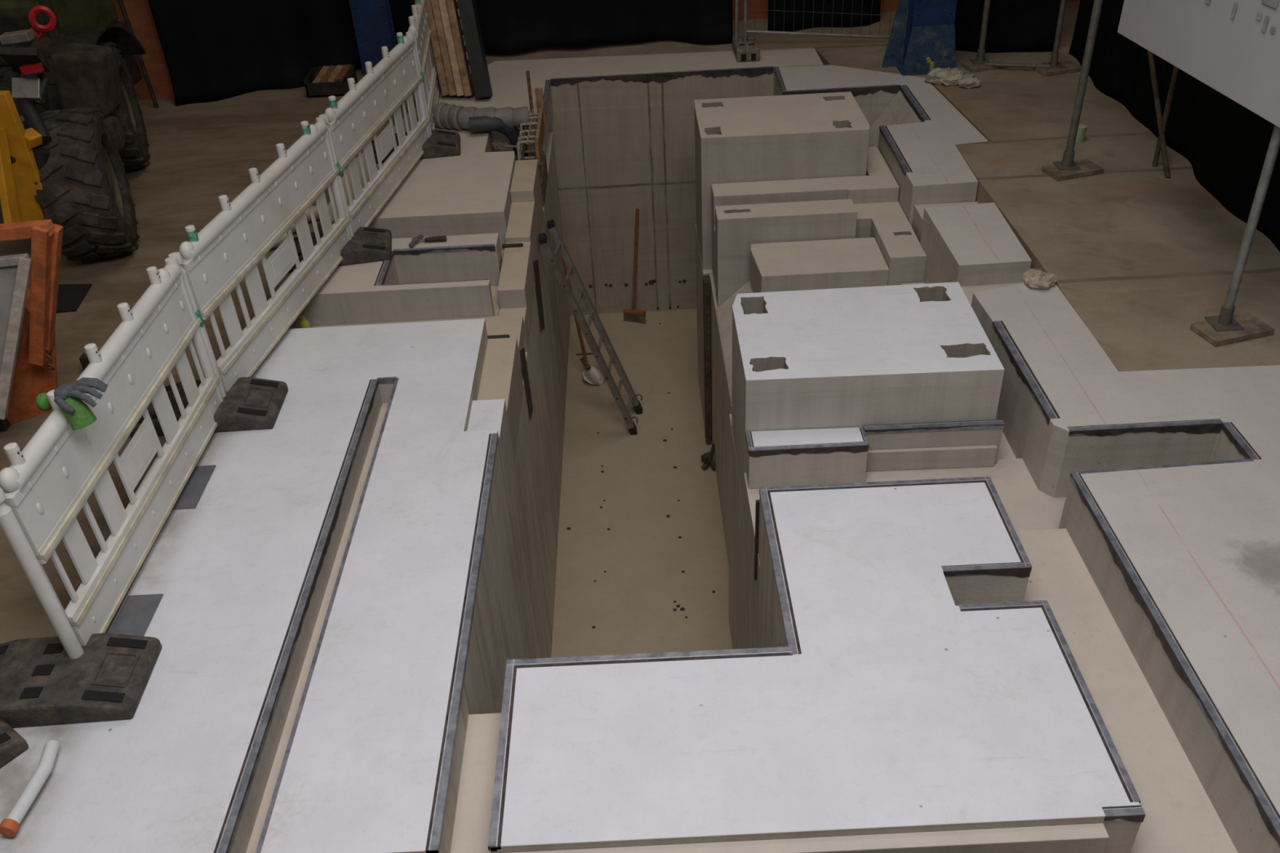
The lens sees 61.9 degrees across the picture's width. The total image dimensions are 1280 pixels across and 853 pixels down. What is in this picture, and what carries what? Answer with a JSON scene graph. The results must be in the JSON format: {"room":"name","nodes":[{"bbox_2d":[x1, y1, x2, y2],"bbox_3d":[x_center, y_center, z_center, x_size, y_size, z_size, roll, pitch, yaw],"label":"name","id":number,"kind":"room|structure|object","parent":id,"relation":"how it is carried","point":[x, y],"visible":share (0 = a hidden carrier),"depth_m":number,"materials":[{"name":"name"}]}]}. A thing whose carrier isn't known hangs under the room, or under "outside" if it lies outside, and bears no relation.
{"room":"indoor construction site","nodes":[
{"label":"indoor construction site","id":0,"kind":"room"},
{"bbox_2d":[113,0,174,100],"bbox_3d":[-6.478,-5.380,9.576,3.808,5.000,0.289,-3,36,0],"label":"brick wall","id":1,"kind":"structure","parent":0,"point":[139,12],"depth_m":10.62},
{"bbox_2d":[288,315,524,358],"bbox_3d":[-1.615,-0.561,7.259,1.624,0.095,0.456,-3,36,0],"label":"floor","id":2,"kind":"structure","parent":0,"point":[513,326],"depth_m":7.34,"materials":[{"name":"concrete"}]},
{"bbox_2d":[298,315,311,328],"bbox_3d":[-2.246,-0.650,7.181,0.068,0.200,0.068,-3,36,0],"label":"spray can","id":3,"kind":"object","parent":2,"relation":"on","point":[304,322],"visible":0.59,"depth_m":7.13,"materials":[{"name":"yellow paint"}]},
{"bbox_2d":[450,712,501,852],"bbox_3d":[-0.742,2.224,3.624,0.680,0.537,2.666,-3,36,0],"label":"floor","id":4,"kind":"structure","parent":0,"point":[471,830],"depth_m":4.26,"materials":[{"name":"concrete"}]},
{"bbox_2d":[490,249,504,315],"bbox_3d":[-1.732,-1.004,7.953,1.428,0.019,1.187,-3,36,0],"label":"floor","id":5,"kind":"structure","parent":0,"point":[494,288],"depth_m":7.79,"materials":[{"name":"concrete"}]},
{"bbox_2d":[289,232,502,327],"bbox_3d":[-1.740,-1.038,7.700,1.418,0.327,0.816,-3,36,0],"label":"concrete slab","id":6,"kind":"object","parent":5,"relation":"on","point":[454,277],"visible":0.82,"depth_m":7.41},
{"bbox_2d":[280,226,391,272],"bbox_3d":[-2.208,-1.295,7.724,0.800,0.120,0.400,-8,36,-7],"label":"ballast block","id":7,"kind":"object","parent":6,"relation":"on","point":[367,245],"visible":0.44,"depth_m":7.63,"materials":[{"name":"rubber"}]},
{"bbox_2d":[408,234,446,248],"bbox_3d":[-1.556,-1.369,7.841,0.267,0.040,0.168,-4,36,-1],"label":"hammer","id":8,"kind":"object","parent":6,"relation":"on","point":[417,239],"visible":1,"depth_m":7.83,"materials":[{"name":"metal"}]},
{"bbox_2d":[484,132,570,713],"bbox_3d":[-0.959,0.115,8.582,0.398,2.190,7.854,-3,36,0],"label":"wall","id":9,"kind":"structure","parent":0,"point":[524,622],"depth_m":7.90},
{"bbox_2d":[466,399,514,503],"bbox_3d":[-0.870,0.154,6.219,0.196,0.483,0.391,-3,36,0],"label":"ledge","id":10,"kind":"object","parent":9,"relation":"on","point":[485,415],"visible":0.5,"depth_m":6.14,"materials":[{"name":"white concrete"}]},
{"bbox_2d":[476,337,523,462],"bbox_3d":[-0.884,-0.171,6.752,0.196,0.391,0.853,-3,36,0],"label":"ledge","id":11,"kind":"object","parent":9,"relation":"on","point":[501,378],"visible":0.64,"depth_m":6.69,"materials":[{"name":"concrete"}]},
{"bbox_2d":[498,306,529,351],"bbox_3d":[-0.903,-0.690,7.624,0.192,0.221,0.245,-3,36,0],"label":"ledge","id":12,"kind":"object","parent":9,"relation":"on","point":[508,311],"visible":0.43,"depth_m":7.60,"materials":[{"name":"concrete"}]},
{"bbox_2d":[497,241,535,332],"bbox_3d":[-0.917,-1.045,7.994,0.196,0.367,0.765,-3,36,0],"label":"ledge","id":13,"kind":"object","parent":9,"relation":"on","point":[517,283],"visible":0.84,"depth_m":7.79,"materials":[{"name":"concrete"}]},
{"bbox_2d":[502,243,523,248],"bbox_3d":[-0.969,-1.376,8.133,0.157,0.032,0.034,-3,36,0],"label":"stub","id":14,"kind":"object","parent":13,"relation":"on","point":[511,245],"visible":1,"depth_m":8.12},
{"bbox_2d":[505,201,539,262],"bbox_3d":[-0.937,-1.476,8.563,0.192,0.408,0.663,-3,36,0],"label":"ledge","id":15,"kind":"object","parent":9,"relation":"on","point":[522,226],"visible":0.67,"depth_m":8.44,"materials":[{"name":"concrete"}]},
{"bbox_2d":[520,347,533,419],"bbox_3d":[-0.786,-0.312,7.405,0.007,0.651,0.260,-3,36,0],"label":"wall strip","id":16,"kind":"object","parent":9,"relation":"attached to","point":[523,361],"visible":1,"depth_m":7.38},
{"bbox_2d":[510,159,543,235],"bbox_3d":[-0.956,-1.901,9.075,0.192,0.503,0.663,-3,36,0],"label":"ledge","id":17,"kind":"object","parent":9,"relation":"on","point":[526,182],"visible":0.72,"depth_m":8.90,"materials":[{"name":"concrete"}]},
{"bbox_2d":[533,259,545,331],"bbox_3d":[-0.817,-1.069,8.649,0.007,0.775,0.397,-3,36,0],"label":"wall strip","id":18,"kind":"object","parent":9,"relation":"attached to","point":[535,264],"visible":1,"depth_m":8.61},
{"bbox_2d":[514,152,547,207],"bbox_3d":[-1.117,-2.287,9.816,0.486,0.282,0.812,-3,36,0],"label":"soil","id":19,"kind":"object","parent":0,"point":[543,171],"visible":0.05,"depth_m":9.81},
{"bbox_2d":[469,115,528,156],"bbox_3d":[-1.275,-2.619,9.741,0.569,0.492,0.213,-23,40,-25],"label":"pipe","id":20,"kind":"object","parent":19,"relation":"on","point":[482,123],"visible":0.78,"depth_m":9.55,"materials":[{"name":"plastic"}]},
{"bbox_2d":[548,102,697,315],"bbox_3d":[0.401,-2.422,11.820,3.332,2.414,0.304,-3,36,0],"label":"wall","id":21,"kind":"structure","parent":0,"point":[613,162],"depth_m":11.61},
{"bbox_2d":[0,1,1279,644],"bbox_3d":[-1.010,-0.804,7.338,19.720,0.340,17.000,-3,36,0],"label":"floor","id":22,"kind":"structure","parent":0,"point":[1141,255],"depth_m":7.92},
{"bbox_2d":[0,219,89,431],"bbox_3d":[-3.533,-0.581,5.938,1.116,1.270,1.003,-3,36,0],"label":"tipping skip","id":23,"kind":"object","parent":22,"relation":"on","point":[28,352],"visible":0.91,"depth_m":5.65,"materials":[{"name":"orange paint"}]},
{"bbox_2d":[0,265,17,372],"bbox_3d":[-3.528,-0.417,5.631,0.822,0.817,0.234,-20,39,-22],"label":"tray","id":24,"kind":"object","parent":23,"relation":"on","point":[8,273],"depth_m":5.59,"materials":[{"name":"grey metal"}]},
{"bbox_2d":[56,284,92,313],"bbox_3d":[-4.055,-0.881,7.388,0.460,0.011,0.450,-3,36,0],"label":"rubber mat","id":25,"kind":"object","parent":22,"relation":"on","point":[70,296],"visible":0.5,"depth_m":7.40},
{"bbox_2d":[0,0,151,261],"bbox_3d":[-5.245,-2.648,8.157,2.425,2.105,3.864,-11,36,-10],"label":"wheel loader","id":26,"kind":"object","parent":22,"relation":"on","point":[72,124],"visible":0.98,"depth_m":7.54,"materials":[{"name":"rubber"}]},
{"bbox_2d":[0,0,118,66],"bbox_3d":[-5.152,-3.659,9.001,0.820,0.850,1.300,-3,36,0],"label":"tractor","id":27,"kind":"object","parent":26,"relation":"attached to","point":[14,14],"depth_m":8.71,"materials":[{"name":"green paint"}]},
{"bbox_2d":[117,0,159,107],"bbox_3d":[-4.918,-3.690,10.443,0.043,1.109,0.275,-22,40,-24],"label":"stick","id":28,"kind":"object","parent":22,"relation":"on","point":[120,2],"visible":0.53,"depth_m":10.49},
{"bbox_2d":[0,318,509,852],"bbox_3d":[-1.677,1.168,4.810,1.898,0.550,5.528,-3,36,0],"label":"concrete slab","id":29,"kind":"object","parent":22,"relation":"on","point":[323,622],"visible":0.98,"depth_m":4.73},
{"bbox_2d":[0,720,28,768],"bbox_3d":[-2.827,1.363,4.066,0.400,0.120,0.800,22,43,31],"label":"ballast block","id":30,"kind":"object","parent":29,"relation":"on","point":[12,744],"visible":1,"depth_m":4.20,"materials":[{"name":"rubber"}]},
{"bbox_2d":[0,740,59,837],"bbox_3d":[-2.301,1.361,4.047,0.083,0.068,0.401,-3,36,0],"label":"tube","id":31,"kind":"object","parent":29,"relation":"on","point":[9,826],"visible":1,"depth_m":4.01,"materials":[{"name":"white plastic"}]},
{"bbox_2d":[0,632,161,728],"bbox_3d":[-2.473,1.057,4.464,0.800,0.120,0.400,-4,36,-1],"label":"ballast block","id":32,"kind":"object","parent":29,"relation":"on","point":[40,685],"visible":0.98,"depth_m":4.40,"materials":[{"name":"rubber"}]},
{"bbox_2d":[18,686,43,698],"bbox_3d":[-2.469,1.080,4.334,0.075,0.006,0.055,-4,36,-1],"label":"socket","id":33,"kind":"object","parent":32,"relation":"attached to","point":[24,692],"depth_m":4.33,"materials":[{"name":"rubber"}]},
{"bbox_2d":[31,663,55,675],"bbox_3d":[-2.475,1.011,4.431,0.075,0.006,0.055,-4,36,-1],"label":"socket","id":34,"kind":"object","parent":32,"relation":"attached to","point":[37,669],"depth_m":4.43,"materials":[{"name":"rubber"}]},
{"bbox_2d":[43,643,63,654],"bbox_3d":[-2.482,0.941,4.529,0.075,0.006,0.055,-4,36,-1],"label":"socket","id":35,"kind":"object","parent":32,"relation":"attached to","point":[48,648],"depth_m":4.52,"materials":[{"name":"rubber"}]},
{"bbox_2d":[0,256,223,658],"bbox_3d":[-2.400,0.066,5.029,0.084,1.066,1.962,-2,36,1],"label":"barrier","id":36,"kind":"object","parent":29,"relation":"on","point":[46,483],"visible":0.93,"depth_m":4.85,"materials":[{"name":"white plastic"}]},
{"bbox_2d":[35,377,107,430],"bbox_3d":[-2.368,-0.091,4.435,0.311,0.188,0.171,-3,36,0],"label":"glove","id":37,"kind":"object","parent":36,"relation":"hanging from","point":[68,397],"visible":0.97,"depth_m":4.40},
{"bbox_2d":[108,593,163,635],"bbox_3d":[-2.277,0.875,4.798,0.163,0.008,0.330,-3,36,0],"label":"steel plate","id":38,"kind":"object","parent":29,"relation":"on","point":[137,612],"visible":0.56,"depth_m":4.82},
{"bbox_2d":[172,465,215,509],"bbox_3d":[-2.327,0.315,5.583,0.117,0.008,0.354,-3,36,0],"label":"steel plate","id":39,"kind":"object","parent":29,"relation":"on","point":[195,486],"visible":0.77,"depth_m":5.57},
{"bbox_2d":[129,377,288,437],"bbox_3d":[-2.465,-0.122,6.109,0.800,0.120,0.400,-4,36,-1],"label":"ballast block","id":40,"kind":"object","parent":29,"relation":"on","point":[251,403],"visible":0.56,"depth_m":6.03,"materials":[{"name":"rubber"}]},
{"bbox_2d":[168,116,351,397],"bbox_3d":[-2.268,-1.105,6.652,0.084,1.066,2.094,2,36,8],"label":"barrier","id":41,"kind":"object","parent":29,"relation":"on","point":[214,260],"visible":0.97,"depth_m":6.51,"materials":[{"name":"white plastic"}]},
{"bbox_2d":[270,231,288,249],"bbox_3d":[-2.939,-1.282,7.774,0.750,0.113,0.116,-21,39,-23],"label":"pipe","id":42,"kind":"object","parent":22,"relation":"on","point":[285,236],"visible":0.07,"depth_m":7.86,"materials":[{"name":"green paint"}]},
{"bbox_2d":[147,0,412,106],"bbox_3d":[-3.605,-4.974,10.149,2.536,3.396,0.356,-17,38,-18],"label":"curtain","id":43,"kind":"object","parent":22,"relation":"on","point":[213,50],"visible":0.7,"depth_m":10.75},
{"bbox_2d":[305,205,319,222],"bbox_3d":[-2.814,-1.546,8.133,0.800,0.113,0.116,-19,38,-20],"label":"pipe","id":44,"kind":"object","parent":22,"relation":"on","point":[314,207],"visible":0.02,"depth_m":8.20,"materials":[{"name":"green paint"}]},
{"bbox_2d":[303,64,357,97],"bbox_3d":[-3.119,-3.494,10.786,0.440,0.215,0.360,-3,36,0],"label":"box","id":45,"kind":"object","parent":22,"relation":"on","point":[321,81],"visible":0.84,"depth_m":10.70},
{"bbox_2d":[348,0,396,75],"bbox_3d":[-2.825,-5.568,9.974,0.360,4.500,0.226,-3,36,0],"label":"steel column","id":46,"kind":"structure","parent":22,"relation":"on","point":[372,20],"depth_m":10.94,"materials":[{"name":"blue paint"}]},
{"bbox_2d":[319,47,823,249],"bbox_3d":[-0.312,-2.705,9.913,4.413,0.328,3.903,-3,36,0],"label":"concrete slab","id":47,"kind":"object","parent":22,"relation":"on","point":[468,193],"visible":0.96,"depth_m":10.72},
{"bbox_2d":[319,31,430,236],"bbox_3d":[-2.001,-2.296,8.293,0.084,1.066,2.029,2,36,7],"label":"barrier","id":48,"kind":"object","parent":47,"relation":"on","point":[353,121],"visible":0.94,"depth_m":8.18,"materials":[{"name":"white plastic"}]},
{"bbox_2d":[371,129,460,163],"bbox_3d":[-1.975,-2.456,9.326,0.800,0.120,0.400,-7,36,-5],"label":"ballast block","id":49,"kind":"object","parent":47,"relation":"on","point":[440,144],"visible":0.49,"depth_m":9.21,"materials":[{"name":"rubber"}]},
{"bbox_2d":[407,0,439,135],"bbox_3d":[-1.980,-3.451,9.902,0.085,1.066,1.996,-6,36,-4],"label":"barrier","id":50,"kind":"object","parent":47,"relation":"on","point":[418,22],"visible":0.77,"depth_m":9.60,"materials":[{"name":"white plastic"}]},
{"bbox_2d":[425,0,449,95],"bbox_3d":[-2.059,-4.337,10.136,0.146,2.268,0.891,-15,37,-15],"label":"board","id":51,"kind":"object","parent":47,"relation":"on","point":[434,38],"visible":0.71,"depth_m":10.27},
{"bbox_2d":[431,0,457,96],"bbox_3d":[-1.984,-4.330,10.120,0.146,2.268,0.891,-15,37,-15],"label":"board","id":52,"kind":"object","parent":47,"relation":"on","point":[435,5],"visible":0.71,"depth_m":10.25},
{"bbox_2d":[438,0,464,96],"bbox_3d":[-1.909,-4.322,10.103,0.146,2.268,0.891,-15,37,-15],"label":"board","id":53,"kind":"object","parent":47,"relation":"on","point":[442,3],"visible":0.71,"depth_m":10.23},
{"bbox_2d":[445,0,475,96],"bbox_3d":[-1.833,-4.314,10.086,0.146,2.268,0.891,-15,37,-15],"label":"board","id":54,"kind":"object","parent":47,"relation":"on","point":[452,6],"visible":0.8,"depth_m":10.24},
{"bbox_2d":[455,0,493,98],"bbox_3d":[-1.705,-4.375,9.988,0.208,2.465,0.943,-15,37,-15],"label":"sheet","id":55,"kind":"object","parent":47,"relation":"on","point":[467,9],"visible":1,"depth_m":10.18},
{"bbox_2d":[431,102,528,130],"bbox_3d":[-1.441,-2.803,9.681,0.911,0.232,0.280,4,36,10],"label":"duct","id":56,"kind":"object","parent":47,"relation":"on","point":[451,117],"visible":0.85,"depth_m":9.60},
{"bbox_2d":[491,70,546,159],"bbox_3d":[-1.134,-2.731,9.536,0.514,0.596,0.894,-3,36,0],"label":"cage","id":57,"kind":"object","parent":47,"relation":"attached to","point":[523,139],"visible":0.73,"depth_m":9.71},
{"bbox_2d":[534,106,544,164],"bbox_3d":[-0.897,-2.614,9.580,0.030,0.220,0.855,-3,36,0],"label":"plank","id":58,"kind":"object","parent":47,"relation":"attached to","point":[539,140],"visible":0.91,"depth_m":9.46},
{"bbox_2d":[732,35,759,62],"bbox_3d":[1.106,-3.949,11.150,0.240,0.133,0.525,-3,36,0],"label":"block","id":59,"kind":"object","parent":47,"relation":"on","point":[748,51],"visible":1,"depth_m":10.96,"materials":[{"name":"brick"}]},
{"bbox_2d":[734,0,892,42],"bbox_3d":[1.798,-4.791,10.593,1.707,1.949,0.036,-3,36,0],"label":"mesh fence","id":60,"kind":"object","parent":59,"relation":"on","point":[746,31],"visible":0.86,"depth_m":11.06,"materials":[{"name":"grey metal"}]},
{"bbox_2d":[475,0,733,53],"bbox_3d":[-0.761,-5.419,10.669,3.383,3.244,0.333,-3,36,0],"label":"curtain","id":61,"kind":"object","parent":22,"relation":"on","point":[506,26],"visible":0.81,"depth_m":11.47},
{"bbox_2d":[768,0,880,31],"bbox_3d":[1.979,-5.731,10.929,1.290,3.197,0.171,-6,36,-4],"label":"curtain","id":62,"kind":"object","parent":22,"relation":"on","point":[797,6],"visible":0.91,"depth_m":11.76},
{"bbox_2d":[773,64,988,242],"bbox_3d":[2.155,-2.498,9.733,1.530,0.687,3.104,-3,36,0],"label":"concrete slab","id":63,"kind":"object","parent":22,"relation":"on","point":[924,159],"visible":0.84,"depth_m":9.24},
{"bbox_2d":[881,0,956,75],"bbox_3d":[2.642,-5.344,9.220,0.670,4.500,0.320,-3,36,0],"label":"steel column","id":64,"kind":"structure","parent":22,"relation":"on","point":[921,42],"depth_m":10.29,"materials":[{"name":"blue paint"}]},
{"bbox_2d":[924,66,961,85],"bbox_3d":[2.913,-3.344,10.152,0.359,0.138,0.282,18,41,27],"label":"crumpled paper","id":65,"kind":"object","parent":22,"relation":"on","point":[935,76],"visible":0.77,"depth_m":10.11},
{"bbox_2d":[942,70,974,85],"bbox_3d":[3.011,-3.309,10.112,0.312,0.119,0.221,-3,36,0],"label":"crumpled paper","id":66,"kind":"object","parent":22,"relation":"on","point":[953,80],"visible":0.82,"depth_m":10.06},
{"bbox_2d":[958,75,981,88],"bbox_3d":[3.092,-3.233,10.026,0.212,0.088,0.151,-3,36,0],"label":"crumpled paper","id":67,"kind":"object","parent":22,"relation":"on","point":[971,82],"visible":1,"depth_m":10.00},
{"bbox_2d":[920,202,1031,286],"bbox_3d":[2.405,-1.102,7.772,0.530,0.680,0.965,-3,36,0],"label":"concrete slab","id":68,"kind":"object","parent":22,"relation":"on","point":[969,244],"visible":0.58,"depth_m":7.50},
{"bbox_2d":[960,0,1008,72],"bbox_3d":[3.307,-4.843,9.583,0.400,3.199,0.246,-11,36,-11],"label":"post","id":69,"kind":"object","parent":22,"relation":"on","point":[977,64],"visible":0.99,"depth_m":10.40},
{"bbox_2d":[984,62,1049,67],"bbox_3d":[3.647,-3.498,10.344,0.601,0.040,0.040,7,37,14],"label":"rail","id":70,"kind":"object","parent":69,"relation":"attached to","point":[988,64],"visible":1,"depth_m":10.33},
{"bbox_2d":[954,0,1060,53],"bbox_3d":[3.471,-5.124,9.961,1.294,3.197,0.108,5,37,12],"label":"curtain","id":71,"kind":"object","parent":22,"relation":"on","point":[1013,25],"visible":0.73,"depth_m":10.72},
{"bbox_2d":[1033,0,1081,76],"bbox_3d":[3.952,-4.741,9.389,0.400,3.199,0.246,-11,36,-11],"label":"post","id":72,"kind":"object","parent":22,"relation":"on","point":[1055,68],"visible":0.91,"depth_m":10.21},
{"bbox_2d":[1041,0,1103,181],"bbox_3d":[3.294,-3.290,7.418,0.400,3.199,0.246,-11,36,-11],"label":"post","id":73,"kind":"object","parent":22,"relation":"on","point":[1068,168],"visible":1,"depth_m":8.17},
{"bbox_2d":[1075,124,1087,142],"bbox_3d":[3.626,-2.426,8.833,0.110,0.120,0.110,-3,36,0],"label":"tin can","id":74,"kind":"object","parent":22,"relation":"on","point":[1082,130],"visible":0.63,"depth_m":8.80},
{"bbox_2d":[971,282,1279,852],"bbox_3d":[3.687,0.906,4.744,2.999,0.551,5.800,-3,36,0],"label":"concrete slab","id":75,"kind":"object","parent":22,"relation":"on","point":[1165,484],"visible":0.98,"depth_m":5.13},
{"bbox_2d":[1022,268,1045,279],"bbox_3d":[2.570,-0.979,6.933,0.151,0.080,0.104,-12,37,-12],"label":"lump","id":76,"kind":"object","parent":75,"relation":"on","point":[1026,274],"visible":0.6,"depth_m":6.93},
{"bbox_2d":[1026,275,1053,289],"bbox_3d":[2.570,-0.929,6.862,0.135,0.082,0.144,26,45,34],"label":"lump","id":77,"kind":"object","parent":75,"relation":"on","point":[1042,284],"visible":1,"depth_m":6.83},
{"bbox_2d":[1032,272,1057,287],"bbox_3d":[2.606,-0.945,6.879,0.175,0.085,0.122,-3,36,0],"label":"lump","id":78,"kind":"object","parent":75,"relation":"on","point":[1052,276],"visible":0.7,"depth_m":6.87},
{"bbox_2d":[1146,49,1170,177],"bbox_3d":[4.041,-2.905,8.444,0.040,1.343,1.643,-1,36,4],"label":"diagonal brace","id":79,"kind":"object","parent":22,"relation":"on","point":[1151,60],"visible":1,"depth_m":8.30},
{"bbox_2d":[1151,66,1178,166],"bbox_3d":[4.053,-2.606,8.123,0.037,1.206,0.328,11,38,19],"label":"diagonal brace","id":80,"kind":"object","parent":22,"relation":"on","point":[1175,70],"visible":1,"depth_m":8.19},
{"bbox_2d":[1068,0,1279,251],"bbox_3d":[4.235,-2.791,6.642,0.191,3.196,7.718,-3,36,1],"label":"curtain","id":81,"kind":"object","parent":22,"relation":"on","point":[1225,144],"visible":0.66,"depth_m":8.26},
{"bbox_2d":[1190,124,1279,346],"bbox_3d":[3.430,-1.867,5.421,0.400,3.200,0.246,-11,36,-11],"label":"post","id":82,"kind":"object","parent":22,"relation":"on","point":[1226,328],"visible":1,"depth_m":6.22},
{"bbox_2d":[1117,0,1279,127],"bbox_3d":[3.282,-2.419,5.872,0.034,1.222,2.671,-3,36,0],"label":"sign board","id":83,"kind":"object","parent":82,"relation":"attached to","point":[1231,46],"visible":1,"depth_m":6.03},
{"bbox_2d":[1230,1,1237,19],"bbox_3d":[3.273,-2.293,5.889,0.002,0.086,0.032,-3,36,0],"label":"print","id":84,"kind":"object","parent":83,"relation":"attached to","point":[1233,13],"depth_m":5.89},
{"bbox_2d":[1261,14,1269,31],"bbox_3d":[3.280,-2.114,5.607,0.002,0.082,0.035,-3,36,0],"label":"print","id":85,"kind":"object","parent":83,"relation":"attached to","point":[1265,23],"depth_m":5.60},
{"bbox_2d":[1261,0,1278,8],"bbox_3d":[3.275,-2.214,5.553,0.002,0.057,0.150,-3,36,0],"label":"print","id":86,"kind":"object","parent":83,"relation":"attached to","point":[1264,3],"depth_m":5.56},
{"bbox_2d":[551,308,732,657],"bbox_3d":[0.688,1.254,8.912,2.966,0.202,8.923,-3,36,0],"label":"floor","id":87,"kind":"structure","parent":0,"point":[642,566],"depth_m":9.50,"materials":[{"name":"concrete"}]},
{"bbox_2d":[560,254,604,386],"bbox_3d":[-0.587,-1.157,11.060,0.241,1.378,0.733,-12,37,-12],"label":"shovel","id":88,"kind":"object","parent":87,"relation":"on","point":[592,374],"visible":0.83,"depth_m":11.21,"materials":[{"name":"metal"}]},
{"bbox_2d":[580,357,591,369],"bbox_3d":[-0.575,-0.661,11.256,0.056,0.108,0.145,-27,42,-29],"label":"socket","id":89,"kind":"object","parent":88,"relation":"attached to","point":[584,360],"depth_m":11.23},
{"bbox_2d":[538,218,642,435],"bbox_3d":[-0.401,-0.886,9.796,0.779,2.380,1.000,-3,36,0],"label":"ladder","id":90,"kind":"object","parent":87,"relation":"on","point":[544,242],"visible":1,"depth_m":9.87,"materials":[{"name":"metal"}]},
{"bbox_2d":[623,208,645,323],"bbox_3d":[-0.088,-1.771,11.903,0.260,1.296,0.277,-3,36,0],"label":"broom","id":91,"kind":"object","parent":87,"relation":"on","point":[630,315],"visible":1,"depth_m":12.10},
{"bbox_2d":[701,443,715,471],"bbox_3d":[0.639,0.279,9.895,0.151,0.241,0.152,-3,36,0],"label":"iron bracket","id":92,"kind":"object","parent":87,"relation":"on","point":[707,458],"visible":0.91,"depth_m":9.90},
{"bbox_2d":[488,476,1145,852],"bbox_3d":[0.669,1.988,5.360,2.344,2.742,2.024,-3,36,0],"label":"block","id":93,"kind":"object","parent":87,"relation":"on","point":[900,690],"depth_m":4.19,"materials":[{"name":"white concrete"}]},
{"bbox_2d":[695,223,712,431],"bbox_3d":[1.391,-0.956,10.252,1.622,1.765,1.017,-3,36,0],"label":"wall","id":94,"kind":"structure","parent":0,"point":[700,272],"depth_m":10.20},
{"bbox_2d":[693,91,870,269],"bbox_3d":[1.208,-2.171,9.419,1.392,1.192,0.949,-3,36,0],"label":"block","id":95,"kind":"object","parent":94,"relation":"on","point":[784,137],"visible":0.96,"depth_m":8.88,"materials":[{"name":"concrete"}]},
{"bbox_2d":[711,146,899,279],"bbox_3d":[1.364,-1.848,9.287,1.513,0.796,0.901,-3,36,0],"label":"concrete block","id":96,"kind":"object","parent":94,"relation":"on","point":[879,184],"visible":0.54,"depth_m":8.75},
{"bbox_2d":[709,273,732,566],"bbox_3d":[1.462,0.054,8.840,1.567,1.761,2.451,-3,36,0],"label":"wall","id":97,"kind":"structure","parent":0,"point":[721,402],"depth_m":8.97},
{"bbox_2d":[702,275,711,444],"bbox_3d":[0.619,-0.575,9.787,0.054,1.741,0.134,-3,36,0],"label":"strip","id":98,"kind":"object","parent":97,"relation":"attached to","point":[706,282],"visible":1,"depth_m":9.68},
{"bbox_2d":[715,280,754,404],"bbox_3d":[1.406,-0.593,7.982,1.530,0.291,1.805,-3,36,0],"label":"ledge","id":99,"kind":"object","parent":97,"relation":"on","point":[724,311],"visible":0.18,"depth_m":8.47,"materials":[{"name":"concrete"}]},
{"bbox_2d":[750,237,888,293],"bbox_3d":[1.372,-1.191,8.309,0.991,0.296,0.551,-3,36,0],"label":"concrete block","id":100,"kind":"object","parent":99,"relation":"on","point":[848,263],"depth_m":8.12,"materials":[{"name":"concrete"}]},
{"bbox_2d":[853,201,926,285],"bbox_3d":[1.928,-1.391,8.471,0.423,0.381,0.986,-3,36,0],"label":"concrete block","id":101,"kind":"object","parent":99,"relation":"on","point":[901,250],"depth_m":8.24,"materials":[{"name":"concrete"}]},
{"bbox_2d":[715,199,857,306],"bbox_3d":[1.167,-1.397,8.674,1.093,0.796,0.252,-3,36,0],"label":"concrete block","id":102,"kind":"object","parent":97,"relation":"on","point":[737,227],"visible":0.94,"depth_m":8.44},
{"bbox_2d":[728,413,757,648],"bbox_3d":[1.480,1.179,7.077,1.622,1.986,1.717,-3,36,0],"label":"wall","id":103,"kind":"structure","parent":0,"point":[743,598],"depth_m":7.03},
{"bbox_2d":[731,281,1004,500],"bbox_3d":[1.306,-0.200,6.519,1.430,0.911,1.013,-3,36,0],"label":"block","id":104,"kind":"object","parent":103,"relation":"on","point":[851,357],"visible":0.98,"depth_m":6.05,"materials":[{"name":"white concrete"}]},
{"bbox_2d":[411,0,1079,20],"bbox_3d":[-0.613,-6.684,10.923,15.640,5.000,0.272,-3,36,0],"label":"brick wall","id":105,"kind":"structure","parent":0,"point":[756,13],"depth_m":12.20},
{"bbox_2d":[911,201,1023,306],"bbox_3d":[2.427,-1.209,7.767,0.510,0.177,1.612,-3,36,0],"label":"floor","id":106,"kind":"structure","parent":0,"point":[918,210],"depth_m":8.24,"materials":[{"name":"concrete"}]},
{"bbox_2d":[743,282,1237,852],"bbox_3d":[1.450,0.940,5.315,1.632,0.449,6.800,-3,36,0],"label":"floor","id":107,"kind":"structure","parent":0,"point":[1180,817],"depth_m":4.73,"materials":[{"name":"concrete"}]},
{"bbox_2d":[745,426,869,488],"bbox_3d":[0.938,0.173,6.060,0.668,0.276,0.193,-3,36,0],"label":"concrete block","id":108,"kind":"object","parent":107,"relation":"on","point":[775,458],"depth_m":5.99,"materials":[{"name":"white concrete"}]},
{"bbox_2d":[862,419,1004,471],"bbox_3d":[1.658,0.109,6.083,0.780,0.286,0.068,-2,36,1],"label":"concrete block","id":109,"kind":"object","parent":107,"relation":"on","point":[972,443],"depth_m":6.06,"materials":[{"name":"concrete"}]},
{"bbox_3d":[2.013,-2.176,10.295,1.204,0.204,1.088,-3,36,0],"label":"floor","id":110,"kind":"structure","parent":0,"visible":0},
{"bbox_2d":[868,90,921,146],"bbox_3d":[2.277,-2.602,10.024,0.461,0.772,0.966,-3,36,0],"label":"wedge","id":111,"kind":"object","parent":110,"relation":"on","point":[898,111],"visible":0.14,"depth_m":10.09,"materials":[{"name":"concrete"}]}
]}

